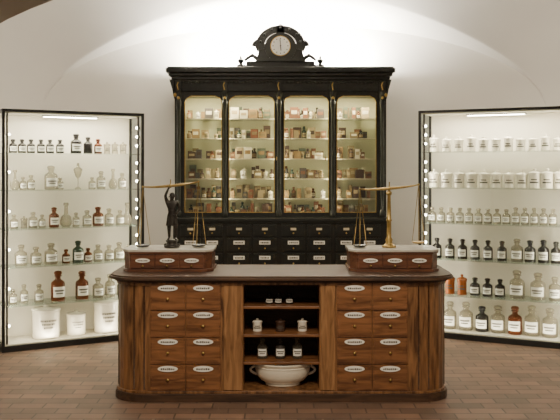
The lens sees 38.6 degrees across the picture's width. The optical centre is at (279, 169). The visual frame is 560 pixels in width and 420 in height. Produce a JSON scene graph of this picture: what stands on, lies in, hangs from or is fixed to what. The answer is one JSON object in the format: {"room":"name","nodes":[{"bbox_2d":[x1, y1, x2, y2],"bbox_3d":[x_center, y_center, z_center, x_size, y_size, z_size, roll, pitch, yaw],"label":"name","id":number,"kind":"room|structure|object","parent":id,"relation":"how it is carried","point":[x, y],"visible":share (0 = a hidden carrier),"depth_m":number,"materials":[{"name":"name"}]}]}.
{"room":"pharmacy","nodes":[
{"label":"pharmacy","id":0,"kind":"room"},
{"bbox_2d":[0,0,51,22],"bbox_3d":[0.000,-0.370,4.400,7.990,4.099,0.400,0,0,0],"label":"wall","id":1,"kind":"structure","parent":0,"point":[8,8],"depth_m":4.49,"materials":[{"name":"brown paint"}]},
{"bbox_2d":[0,25,545,244],"bbox_3d":[0.000,-0.570,9.075,8.300,4.700,0.150,0,0,0],"label":"wall","id":2,"kind":"structure","parent":0,"point":[430,74],"depth_m":9.00,"materials":[{"name":"white paint"}]},
{"bbox_2d":[0,0,559,107],"bbox_3d":[0.000,-1.765,3.750,8.000,2.130,10.500,0,0,0],"label":"ceiling","id":3,"kind":"structure","parent":0,"point":[40,45],"depth_m":8.70,"materials":[{"name":"white paint"}]},
{"bbox_2d":[0,333,559,419],"bbox_3d":[0.000,1.730,3.750,8.000,0.100,10.500,0,0,0],"label":"floor","id":4,"kind":"structure","parent":0,"point":[484,380],"depth_m":6.01,"materials":[{"name":"brick"}]},
{"bbox_2d":[0,108,143,352],"bbox_3d":[-2.054,0.557,7.850,1.360,2.245,0.420,0,0,-29],"label":"display case","id":5,"kind":"object","parent":4,"relation":"on","point":[66,188],"visible":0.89,"depth_m":7.90,"materials":[{"name":"black metal"}]},
{"bbox_2d":[42,115,97,118],"bbox_3d":[-2.056,-0.520,7.854,0.544,0.018,0.030,0,0,-29],"label":"lamp","id":6,"kind":"object","parent":5,"relation":"on","point":[54,116],"depth_m":7.83,"materials":[{"name":"white plastic"}]},
{"bbox_2d":[166,24,394,264],"bbox_3d":[0.005,0.065,8.543,2.370,3.230,0.714,0,0,0],"label":"tall cabinet","id":7,"kind":"object","parent":4,"relation":"on","point":[281,146],"visible":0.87,"depth_m":8.34,"materials":[{"name":"black wood"}]},
{"bbox_2d":[270,36,290,55],"bbox_3d":[0.005,-1.300,8.380,0.212,0.212,0.039,0,0,0],"label":"clock","id":8,"kind":"object","parent":7,"relation":"on","point":[279,45],"depth_m":8.37,"materials":[{"name":"white"}]},
{"bbox_2d":[109,265,452,401],"bbox_3d":[0.010,1.222,6.110,2.550,0.916,0.740,0,0,0],"label":"counter","id":9,"kind":"object","parent":4,"relation":"on","point":[183,336],"depth_m":5.79,"materials":[{"name":"brown wood"}]},
{"bbox_2d":[123,245,216,271],"bbox_3d":[-0.845,0.680,6.168,0.684,0.166,0.389,0,0,0],"label":"drawer box","id":10,"kind":"object","parent":9,"relation":"on","point":[152,258],"visible":1,"depth_m":5.99,"materials":[{"name":"brown wood"}]},
{"bbox_2d":[135,179,205,247],"bbox_3d":[-0.843,0.335,6.168,0.550,0.525,0.129,0,0,0],"label":"balance scale","id":11,"kind":"object","parent":10,"relation":"on","point":[171,204],"visible":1,"depth_m":6.15,"materials":[{"name":"brown metal"}]},
{"bbox_2d":[249,365,315,386],"bbox_3d":[0.020,1.512,5.975,0.503,0.174,0.314,0,0,0],"label":"tureen","id":12,"kind":"object","parent":9,"relation":"in","point":[273,375],"visible":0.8,"depth_m":5.86,"materials":[{"name":"beige ceramic"}]},
{"bbox_2d":[345,245,438,271],"bbox_3d":[0.860,0.680,6.168,0.684,0.166,0.389,0,0,0],"label":"drawer box","id":13,"kind":"object","parent":9,"relation":"on","point":[370,258],"visible":1,"depth_m":5.99,"materials":[{"name":"brown wood"}]},
{"bbox_2d":[353,182,424,247],"bbox_3d":[0.841,0.344,6.159,0.560,0.505,0.132,0,0,0],"label":"balance scale","id":14,"kind":"object","parent":13,"relation":"on","point":[388,244],"depth_m":6.15,"materials":[{"name":"gold metal"}]},
{"bbox_2d":[418,106,559,348],"bbox_3d":[2.148,0.540,7.969,1.460,2.280,0.420,0,0,26],"label":"display case","id":15,"kind":"object","parent":4,"relation":"on","point":[494,173],"visible":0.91,"depth_m":8.05,"materials":[{"name":"black metal"}]},
{"bbox_2d":[466,112,525,115],"bbox_3d":[2.150,-0.555,7.973,0.584,0.018,0.030,0,0,26],"label":"lamp","id":16,"kind":"object","parent":15,"relation":"on","point":[511,113],"depth_m":7.96,"materials":[{"name":"white plastic"}]}
]}

